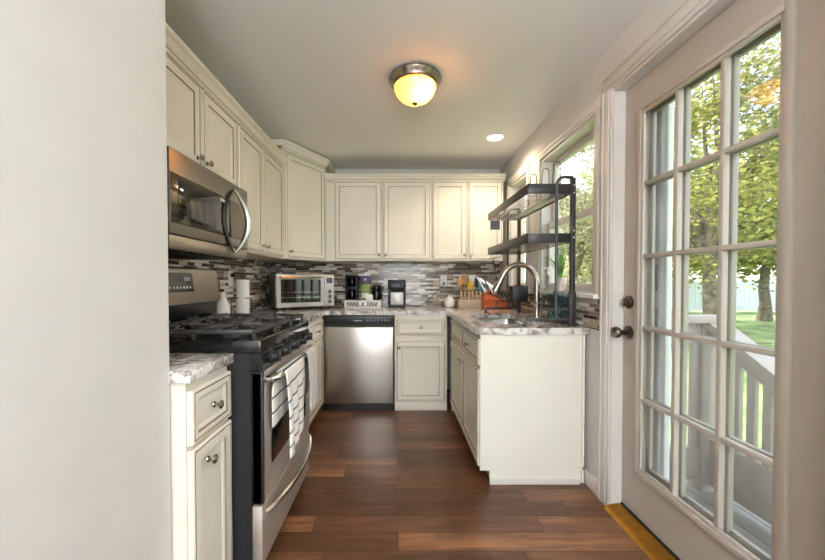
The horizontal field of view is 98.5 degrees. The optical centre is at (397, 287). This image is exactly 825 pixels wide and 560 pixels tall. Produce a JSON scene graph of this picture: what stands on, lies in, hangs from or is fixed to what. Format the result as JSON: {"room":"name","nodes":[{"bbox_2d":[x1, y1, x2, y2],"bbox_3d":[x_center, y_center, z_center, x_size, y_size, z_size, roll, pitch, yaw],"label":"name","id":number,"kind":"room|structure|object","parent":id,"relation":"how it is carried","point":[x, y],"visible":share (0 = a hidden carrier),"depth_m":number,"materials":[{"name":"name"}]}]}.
{"room":"kitchen","nodes":[
{"label":"kitchen","id":0,"kind":"room"},
{"bbox_2d":[0,0,170,559],"bbox_3d":[-1.077,-0.005,-0.755,0.745,2.400,3.690,0,1,0],"label":"wall","id":1,"kind":"structure","parent":0,"point":[85,473],"depth_m":0.80,"materials":[{"name":"paint"}]},
{"bbox_2d":[165,0,652,168],"bbox_3d":[-0.128,-1.280,0.673,2.745,0.100,6.590,0,1,0],"label":"ceiling","id":2,"kind":"structure","parent":0,"point":[313,75],"depth_m":1.99,"materials":[{"name":"white paint"}]},
{"bbox_2d":[389,62,440,107],"bbox_3d":[0.102,-1.167,2.130,0.316,0.177,0.316,0,1,0],"label":"ceiling light","id":3,"kind":"object","parent":2,"relation":"attached to","point":[414,84],"visible":1,"depth_m":2.04,"materials":[{"name":"glass"}]},
{"bbox_2d":[484,133,505,141],"bbox_3d":[0.820,-1.266,2.998,0.176,0.008,0.176,0,1,0],"label":"recessed light","id":4,"kind":"object","parent":2,"relation":"in","point":[493,137],"visible":1,"depth_m":3.00,"materials":[{"name":"white plastic"}]},
{"bbox_2d":[322,169,499,388],"bbox_3d":[-0.102,-0.087,3.929,2.695,2.400,0.120,0,1,0],"label":"wall","id":5,"kind":"structure","parent":0,"point":[337,171],"depth_m":3.85,"materials":[{"name":"paint"}]},
{"bbox_2d":[324,174,431,262],"bbox_3d":[-0.193,-0.694,3.663,1.055,0.853,0.370,0,1,0],"label":"upper cabinet","id":6,"kind":"object","parent":5,"relation":"attached to","point":[371,218],"visible":1,"depth_m":3.52,"materials":[{"name":"beige paint"}]},
{"bbox_2d":[276,262,499,305],"bbox_3d":[-0.112,-0.043,3.866,2.434,0.486,0.008,0,1,0],"label":"backsplash","id":7,"kind":"structure","parent":5,"relation":"attached to","point":[422,279],"depth_m":3.86,"materials":[{"name":"tile"}]},
{"bbox_2d":[440,276,446,286],"bbox_3d":[0.497,-0.070,3.857,0.072,0.120,0.008,0,1,0],"label":"power outlet","id":8,"kind":"object","parent":5,"relation":"attached to","point":[442,278],"visible":1,"depth_m":3.86,"materials":[{"name":"white plastic"}]},
{"bbox_2d":[429,174,505,262],"bbox_3d":[0.698,-0.694,3.663,0.725,0.853,0.370,0,1,0],"label":"upper cabinet","id":9,"kind":"object","parent":5,"relation":"attached to","point":[461,203],"visible":0.98,"depth_m":3.52,"materials":[{"name":"beige paint"}]},
{"bbox_2d":[266,389,650,559],"bbox_3d":[-0.182,1.220,0.716,2.635,0.100,6.590,0,1,0],"label":"floor","id":10,"kind":"structure","parent":0,"point":[394,484],"depth_m":1.87,"materials":[{"name":"brown wood"}]},
{"bbox_2d":[170,366,231,559],"bbox_3d":[-0.965,0.726,1.247,0.706,0.868,0.268,0,1,0],"label":"base cabinet","id":11,"kind":"object","parent":10,"relation":"on","point":[200,428],"visible":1,"depth_m":1.18,"materials":[{"name":"beige paint"}]},
{"bbox_2d":[168,353,233,383],"bbox_3d":[-0.978,0.274,1.232,0.686,0.037,0.289,0,1,0],"label":"countertop","id":12,"kind":"structure","parent":11,"relation":"on","point":[184,368],"depth_m":1.20,"materials":[{"name":"stone"}]},
{"bbox_2d":[168,266,316,559],"bbox_3d":[-0.890,0.524,1.755,0.856,1.255,0.744,0,1,0],"label":"gas range","id":13,"kind":"object","parent":10,"relation":"on","point":[266,482],"visible":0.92,"depth_m":1.45,"materials":[{"name":"silver metal"}]},
{"bbox_2d":[169,320,308,353],"bbox_3d":[-0.807,0.224,1.750,0.549,0.055,0.740,0,1,0],"label":"cooktop","id":14,"kind":"object","parent":13,"relation":"in","point":[268,341],"depth_m":1.42,"materials":[{"name":"black metal"}]},
{"bbox_2d":[272,355,304,458],"bbox_3d":[-0.482,0.536,1.601,0.060,0.397,0.327,0,1,0],"label":"dish towel","id":15,"kind":"object","parent":13,"relation":"hanging from","point":[287,392],"visible":0.98,"depth_m":1.57,"materials":[{"name":"white fabric"}]},
{"bbox_2d":[300,345,317,410],"bbox_3d":[-0.482,0.490,1.944,0.060,0.317,0.210,0,1,0],"label":"dish towel","id":16,"kind":"object","parent":13,"relation":"hanging from","point":[311,361],"visible":0.84,"depth_m":1.94,"materials":[{"name":"white fabric"}]},
{"bbox_2d":[308,317,323,424],"bbox_3d":[-0.979,0.697,2.693,0.678,0.876,1.110,0,1,0],"label":"base cabinet","id":17,"kind":"object","parent":10,"relation":"on","point":[315,326],"visible":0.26,"depth_m":3.04,"materials":[{"name":"beige paint"}]},
{"bbox_2d":[323,315,393,409],"bbox_3d":[-0.362,0.683,3.542,0.646,0.874,0.620,0,1,0],"label":"dishwasher","id":18,"kind":"object","parent":10,"relation":"on","point":[358,349],"visible":0.83,"depth_m":3.23,"materials":[{"name":"silver metal"}]},
{"bbox_2d":[393,327,393,402],"bbox_3d":[-0.362,0.673,3.557,0.644,0.854,0.590,0,1,0],"label":"tub","id":19,"kind":"object","parent":18,"relation":"in","point":[393,327],"depth_m":3.26,"materials":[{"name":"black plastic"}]},
{"bbox_2d":[395,315,446,409],"bbox_3d":[0.209,0.682,3.536,0.478,0.876,0.668,0,1,0],"label":"base cabinet","id":20,"kind":"object","parent":10,"relation":"on","point":[420,340],"visible":0.99,"depth_m":3.24,"materials":[{"name":"beige paint"}]},
{"bbox_2d":[450,318,584,484],"bbox_3d":[0.764,0.698,2.651,0.649,0.876,1.193,0,1,0],"label":"base cabinet","id":21,"kind":"object","parent":10,"relation":"on","point":[517,402],"visible":0.99,"depth_m":2.07,"materials":[{"name":"beige paint"}]},
{"bbox_2d":[250,306,588,334],"bbox_3d":[-0.111,0.235,2.953,2.420,0.038,1.826,0,1,0],"label":"countertop","id":22,"kind":"structure","parent":21,"relation":"on","point":[467,317],"depth_m":2.95,"materials":[{"name":"stone"}]},
{"bbox_2d":[217,292,229,316],"bbox_3d":[-1.136,0.128,2.291,0.099,0.200,0.089,0,1,0],"label":"soap bottle","id":23,"kind":"object","parent":22,"relation":"on","point":[223,306],"visible":0.61,"depth_m":2.27,"materials":[{"name":"white ceramic"}]},
{"bbox_2d":[230,273,251,312],"bbox_3d":[-1.120,0.060,2.561,0.150,0.328,0.150,0,1,0],"label":"paper towel holder","id":24,"kind":"object","parent":22,"relation":"on","point":[241,273],"visible":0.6,"depth_m":2.54,"materials":[{"name":"black metal"}]},
{"bbox_2d":[236,280,249,316],"bbox_3d":[-1.120,0.078,2.562,0.092,0.270,0.092,0,1,0],"label":"paper towel roll","id":25,"kind":"object","parent":24,"relation":"on","point":[242,286],"visible":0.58,"depth_m":2.52,"materials":[{"name":"white paper"}]},
{"bbox_2d":[269,274,343,309],"bbox_3d":[-0.863,0.038,3.577,0.762,0.335,0.389,-1,1,-30],"label":"toaster oven","id":26,"kind":"object","parent":22,"relation":"on","point":[285,290],"visible":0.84,"depth_m":3.39,"materials":[{"name":"silver metal"}]},
{"bbox_2d":[344,299,381,307],"bbox_3d":[-0.355,0.165,3.704,0.370,0.076,0.260,0,1,0],"label":"stand","id":27,"kind":"object","parent":22,"relation":"on","point":[359,303],"visible":0.95,"depth_m":3.58,"materials":[{"name":"white plastic"}]},
{"bbox_2d":[345,275,358,299],"bbox_3d":[-0.477,-0.003,3.700,0.120,0.260,0.180,0,1,0],"label":"rack","id":28,"kind":"object","parent":27,"relation":"on","point":[347,288],"visible":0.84,"depth_m":3.65,"materials":[{"name":"black plastic"}]},
{"bbox_2d":[349,277,355,286],"bbox_3d":[-0.475,-0.057,3.670,0.072,0.096,0.072,0,1,0],"label":"glass jar","id":29,"kind":"object","parent":28,"relation":"on","point":[352,281],"visible":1,"depth_m":3.64,"materials":[{"name":"black glass"}]},
{"bbox_2d":[349,290,355,298],"bbox_3d":[-0.475,0.068,3.672,0.072,0.096,0.072,0,1,0],"label":"glass jar","id":30,"kind":"object","parent":28,"relation":"on","point":[352,293],"visible":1,"depth_m":3.64,"materials":[{"name":"black glass"}]},
{"bbox_2d":[361,284,370,299],"bbox_3d":[-0.335,0.044,3.720,0.090,0.165,0.102,0,1,0],"label":"box","id":31,"kind":"object","parent":27,"relation":"on","point":[365,288],"visible":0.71,"depth_m":3.67,"materials":[{"name":"green cardboard"}]},
{"bbox_2d":[360,276,370,283],"bbox_3d":[-0.340,-0.081,3.718,0.100,0.085,0.102,0,1,0],"label":"box","id":32,"kind":"object","parent":31,"relation":"on","point":[363,279],"visible":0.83,"depth_m":3.67,"materials":[{"name":"purple cardboard"}]},
{"bbox_2d":[366,294,372,299],"bbox_3d":[-0.293,0.098,3.632,0.070,0.060,0.024,0,1,0],"label":"packet","id":33,"kind":"object","parent":27,"relation":"on","point":[368,296],"visible":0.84,"depth_m":3.62,"materials":[{"name":"white paper"}]},
{"bbox_2d":[372,285,382,299],"bbox_3d":[-0.223,0.048,3.697,0.104,0.158,0.112,0,1,-22],"label":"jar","id":34,"kind":"object","parent":27,"relation":"on","point":[376,292],"visible":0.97,"depth_m":3.66,"materials":[{"name":"black glass"}]},
{"bbox_2d":[388,280,444,307],"bbox_3d":[0.205,0.061,3.711,0.634,0.285,0.236,0,1,-5],"label":"coffee maker","id":35,"kind":"object","parent":22,"relation":"on","point":[396,288],"visible":1,"depth_m":3.61,"materials":[{"name":"black plastic"}]},
{"bbox_2d":[444,295,454,307],"bbox_3d":[0.530,0.138,3.663,0.110,0.132,0.110,0,1,0],"label":"jar","id":36,"kind":"object","parent":22,"relation":"on","point":[449,302],"visible":1,"depth_m":3.63,"materials":[{"name":"white ceramic"}]},
{"bbox_2d":[456,290,483,307],"bbox_3d":[0.745,0.116,3.599,0.281,0.179,0.147,0,1,0],"label":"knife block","id":37,"kind":"object","parent":22,"relation":"on","point":[461,303],"visible":0.67,"depth_m":3.53,"materials":[{"name":"beige wood"}]},
{"bbox_2d":[457,277,462,289],"bbox_3d":[0.629,0.042,3.590,0.067,0.305,0.022,0,1,-14],"label":"wooden spoon","id":38,"kind":"object","parent":37,"relation":"in","point":[459,280],"visible":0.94,"depth_m":3.58,"materials":[{"name":"brown wood"}]},
{"bbox_2d":[461,275,467,289],"bbox_3d":[0.679,0.033,3.635,0.066,0.319,0.019,0,1,0],"label":"wooden spatula","id":39,"kind":"object","parent":37,"relation":"in","point":[464,277],"visible":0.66,"depth_m":3.63,"materials":[{"name":"brown wood"}]},
{"bbox_2d":[468,280,472,299],"bbox_3d":[0.725,0.060,3.559,0.058,0.269,0.028,0,1,0],"label":"spatula","id":40,"kind":"object","parent":37,"relation":"in","point":[470,283],"visible":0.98,"depth_m":3.55,"materials":[{"name":"yellow plastic"}]},
{"bbox_2d":[469,275,474,299],"bbox_3d":[0.759,0.033,3.637,0.066,0.319,0.023,0,1,0],"label":"spatula","id":41,"kind":"object","parent":37,"relation":"in","point":[471,277],"visible":0.47,"depth_m":3.63,"materials":[{"name":"white plastic"}]},
{"bbox_2d":[474,278,477,289],"bbox_3d":[0.802,0.043,3.601,0.058,0.300,0.018,0,1,0],"label":"ladle","id":42,"kind":"object","parent":37,"relation":"in","point":[475,280],"visible":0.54,"depth_m":3.59,"materials":[{"name":"black plastic"}]},
{"bbox_2d":[478,281,484,294],"bbox_3d":[0.836,0.063,3.563,0.066,0.262,0.020,0,1,0],"label":"spatula","id":43,"kind":"object","parent":37,"relation":"in","point":[479,285],"visible":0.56,"depth_m":3.55,"materials":[{"name":"teal plastic"}]},
{"bbox_2d":[481,293,508,309],"bbox_3d":[0.930,0.132,3.402,0.240,0.153,0.122,0,1,0],"label":"knife block","id":44,"kind":"object","parent":22,"relation":"on","point":[487,300],"visible":0.74,"depth_m":3.34,"materials":[{"name":"orange wood"}]},
{"bbox_2d":[476,276,486,293],"bbox_3d":[0.796,-0.017,3.376,0.110,0.187,0.020,0,1,-4],"label":"kitchen knife","id":45,"kind":"object","parent":44,"relation":"on","point":[476,276],"visible":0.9,"depth_m":3.37,"materials":[{"name":"silver metal"}]},
{"bbox_2d":[479,277,488,293],"bbox_3d":[0.824,-0.013,3.398,0.104,0.177,0.020,0,1,-6],"label":"kitchen knife","id":46,"kind":"object","parent":44,"relation":"on","point":[480,279],"visible":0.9,"depth_m":3.39,"materials":[{"name":"silver metal"}]},
{"bbox_2d":[476,318,527,323],"bbox_3d":[0.755,0.355,2.597,0.396,0.184,0.736,0,1,0],"label":"sink","id":47,"kind":"object","parent":22,"relation":"in","point":[486,320],"visible":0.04,"depth_m":2.95,"materials":[{"name":"metal"}]},
{"bbox_2d":[491,262,542,317],"bbox_3d":[0.841,0.022,2.486,0.356,0.406,0.138,0,1,0],"label":"faucet","id":48,"kind":"object","parent":22,"relation":"on","point":[497,286],"visible":0.91,"depth_m":2.50,"materials":[{"name":"silver metal"}]},
{"bbox_2d":[484,161,575,326],"bbox_3d":[0.892,-0.281,2.561,0.307,1.008,0.966,0,1,0],"label":"dish rack","id":49,"kind":"object","parent":22,"relation":"on","point":[529,242],"visible":0.96,"depth_m":2.15,"materials":[{"name":"black metal"}]},
{"bbox_2d":[490,221,499,229],"bbox_3d":[0.820,-0.550,3.003,0.080,0.121,0.019,0,1,0],"label":"caddy","id":50,"kind":"object","parent":49,"relation":"hanging from","point":[494,225],"visible":0.83,"depth_m":2.99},
{"bbox_2d":[509,285,527,301],"bbox_3d":[0.970,0.044,2.920,0.124,0.134,0.222,0,1,0],"label":"utensil cup","id":51,"kind":"object","parent":49,"relation":"hanging from","point":[517,293],"visible":1,"depth_m":2.81,"materials":[{"name":"black plastic"}]},
{"bbox_2d":[488,184,570,219],"bbox_3d":[0.897,-0.591,2.555,0.265,0.057,0.930,0,1,0],"label":"shelf","id":52,"kind":"object","parent":49,"relation":"attached to","point":[561,191],"depth_m":2.33,"materials":[{"name":"black metal"}]},
{"bbox_2d":[488,233,570,254],"bbox_3d":[0.897,-0.301,2.560,0.265,0.056,0.930,0,1,0],"label":"shelf","id":53,"kind":"object","parent":49,"relation":"attached to","point":[529,242],"depth_m":2.24,"materials":[{"name":"black metal"}]},
{"bbox_2d":[542,295,577,325],"bbox_3d":[1.043,0.142,2.303,0.100,0.172,0.312,0,1,0],"label":"caddy","id":54,"kind":"object","parent":22,"relation":"on","point":[549,296],"visible":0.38,"depth_m":2.30,"materials":[{"name":"black metal"}]},
{"bbox_2d":[500,0,681,479],"bbox_3d":[1.175,0.021,0.635,0.140,2.500,6.470,0,1,0],"label":"wall","id":55,"kind":"structure","parent":0,"point":[589,87],"depth_m":2.06,"materials":[{"name":"paint"}]},
{"bbox_2d":[503,160,529,292],"bbox_3d":[1.150,-0.516,3.267,0.180,1.109,0.594,0,1,0],"label":"window","id":56,"kind":"structure","parent":55,"relation":"in","point":[524,171],"depth_m":3.43,"materials":[{"name":"glass"}]},
{"bbox_2d":[499,290,599,329],"bbox_3d":[1.101,0.133,2.890,0.008,0.170,1.950,0,1,0],"label":"wall tiles","id":57,"kind":"structure","parent":55,"relation":"attached to","point":[587,315],"depth_m":2.17,"materials":[{"name":"tile"}]},
{"bbox_2d":[531,94,601,298],"bbox_3d":[1.150,-0.500,2.374,0.180,1.109,0.909,0,1,0],"label":"window","id":58,"kind":"structure","parent":55,"relation":"in","point":[589,132],"depth_m":2.31,"materials":[{"name":"paint"}]},
{"bbox_2d":[541,247,568,291],"bbox_3d":[1.053,-0.129,2.406,0.180,0.313,0.257,0,1,22],"label":"potted plant","id":59,"kind":"object","parent":58,"relation":"on","point":[562,282],"visible":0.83,"depth_m":2.37,"materials":[{"name":"green plant"}]},
{"bbox_2d":[584,469,597,496],"bbox_3d":[1.098,1.105,2.003,0.014,0.085,0.157,0,1,0],"label":"baseboard","id":60,"kind":"structure","parent":55,"relation":"attached to","point":[590,480],"depth_m":2.00,"materials":[{"name":"paint"}]},
{"bbox_2d":[653,102,673,480],"bbox_3d":[1.254,0.083,1.382,0.066,2.250,1.040,0,1,0],"label":"door","id":61,"kind":"structure","parent":55,"relation":"in","point":[665,117],"depth_m":1.68,"materials":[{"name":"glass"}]},
{"bbox_2d":[598,0,824,559],"bbox_3d":[1.160,0.041,1.360,0.170,2.275,1.104,0,1,0],"label":"door","id":62,"kind":"structure","parent":55,"relation":"in","point":[697,40],"depth_m":1.29,"materials":[{"name":"paint"}]},
{"bbox_3d":[-1.390,-0.061,2.479,0.120,2.400,2.780,0,1,0],"label":"wall","id":63,"kind":"structure","parent":0,"visible":0},
{"bbox_2d":[165,22,242,185],"bbox_3d":[-1.127,-0.823,1.766,0.385,0.513,0.770,0,1,0],"label":"upper cabinet","id":64,"kind":"object","parent":63,"relation":"attached to","point":[201,114],"visible":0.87,"depth_m":1.71,"materials":[{"name":"beige paint"}]},
{"bbox_2d":[167,146,250,259],"bbox_3d":[-1.071,-0.360,1.753,0.489,0.405,0.722,0,1,0],"label":"microwave","id":65,"kind":"object","parent":64,"relation":"attached to","point":[209,218],"visible":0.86,"depth_m":1.64,"materials":[{"name":"metal"}]},
{"bbox_2d":[168,259,275,312],"bbox_3d":[-1.326,-0.018,2.477,0.008,0.486,2.770,0,1,0],"label":"backsplash","id":66,"kind":"structure","parent":63,"relation":"attached to","point":[258,272],"depth_m":3.00,"materials":[{"name":"tile"}]},
{"bbox_2d":[228,271,232,285],"bbox_3d":[-1.318,-0.072,2.799,0.008,0.120,0.072,0,1,0],"label":"power outlet","id":67,"kind":"object","parent":63,"relation":"attached to","point":[230,279],"visible":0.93,"depth_m":2.79,"materials":[{"name":"white plastic"}]},
{"bbox_2d":[235,109,287,258],"bbox_3d":[-1.127,-0.666,2.600,0.385,0.856,0.888,0,1,0],"label":"upper cabinet","id":68,"kind":"object","parent":63,"relation":"attached to","point":[261,163],"visible":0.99,"depth_m":2.51,"materials":[{"name":"beige paint"}]},
{"bbox_2d":[252,139,334,262],"bbox_3d":[-0.997,-0.760,3.427,0.646,1.004,0.840,0,1,0],"label":"upper cabinet","id":69,"kind":"object","parent":63,"relation":"attached to","point":[304,171],"visible":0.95,"depth_m":3.25,"materials":[{"name":"beige paint"}]},
{"label":"outside","id":70,"kind":"structure","parent":0,"visible":0},
{"bbox_2d":[670,311,775,448],"bbox_3d":[30.622,1.295,25.026,58.755,0.100,90.000,0,1,0],"label":"lawn","id":71,"kind":"structure","parent":70,"point":[761,333],"depth_m":10.84,"materials":[{"name":"green plant"}]},
{"bbox_2d":[525,142,694,283],"bbox_3d":[6.689,-2.276,12.701,6.354,7.492,5.454,1,1,37],"label":"deciduous tree","id":72,"kind":"object","parent":71,"relation":"on","point":[584,242],"visible":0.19,"depth_m":12.28,"materials":[{"name":"green plant"}]},
{"bbox_2d":[559,188,672,282],"bbox_3d":[8.837,-1.726,15.783,6.080,6.297,5.314,0,1,-25],"label":"deciduous tree","id":73,"kind":"object","parent":71,"relation":"on","point":[590,266],"visible":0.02,"depth_m":15.37,"materials":[{"name":"green plant"}]},
{"bbox_2d":[524,280,775,311],"bbox_3d":[23.125,0.442,19.511,38.430,1.800,0.120,0,1,0],"label":"vinyl fence","id":74,"kind":"object","parent":71,"relation":"on","point":[747,299],"visible":0.14,"depth_m":19.48,"materials":[{"name":"white plastic"}]},
{"bbox_2d":[574,121,777,288],"bbox_3d":[12.027,-3.028,15.689,7.058,8.930,8.073,-1,1,-42],"label":"deciduous tree","id":75,"kind":"object","parent":71,"relation":"on","point":[695,151],"visible":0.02,"depth_m":14.31,"materials":[{"name":"green plant"}]},
{"bbox_2d":[591,32,780,314],"bbox_3d":[8.890,-2.814,8.816,8.161,8.726,6.539,0,1,-9],"label":"deciduous tree","id":76,"kind":"object","parent":71,"relation":"on","point":[707,220],"visible":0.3,"depth_m":8.24,"materials":[{"name":"green plant"}]},
{"bbox_2d":[669,479,771,555],"bbox_3d":[1.675,1.475,0.726,0.860,0.390,3.400,0,1,0],"label":"deck","id":77,"kind":"object","parent":71,"relation":"on","point":[752,527],"depth_m":1.91,"materials":[{"name":"grey wood"}]},
{"bbox_2d":[669,314,774,524],"bbox_3d":[1.653,0.916,1.746,0.695,1.472,1.060,0,1,0],"label":"deck railing","id":78,"kind":"object","parent":77,"relation":"on","point":[752,478],"visible":0.34,"depth_m":1.99,"materials":[{"name":"paint"}]},
{"bbox_2d":[672,159,777,321],"bbox_3d":[15.632,-2.804,15.134,8.800,8.485,7.786,0,1,-5],"label":"deciduous tree","id":79,"kind":"object","parent":71,"relation":"on","point":[765,311],"visible":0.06,"depth_m":14.80,"materials":[{"name":"green plant"}]},
{"bbox_2d":[691,33,780,173],"bbox_3d":[9.515,-2.591,7.140,5.495,8.458,5.149,0,1,21],"label":"deciduous tree","id":80,"kind":"object","parent":71,"relation":"on","point":[747,86],"visible":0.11,"depth_m":8.10,"materials":[{"name":"green plant"}]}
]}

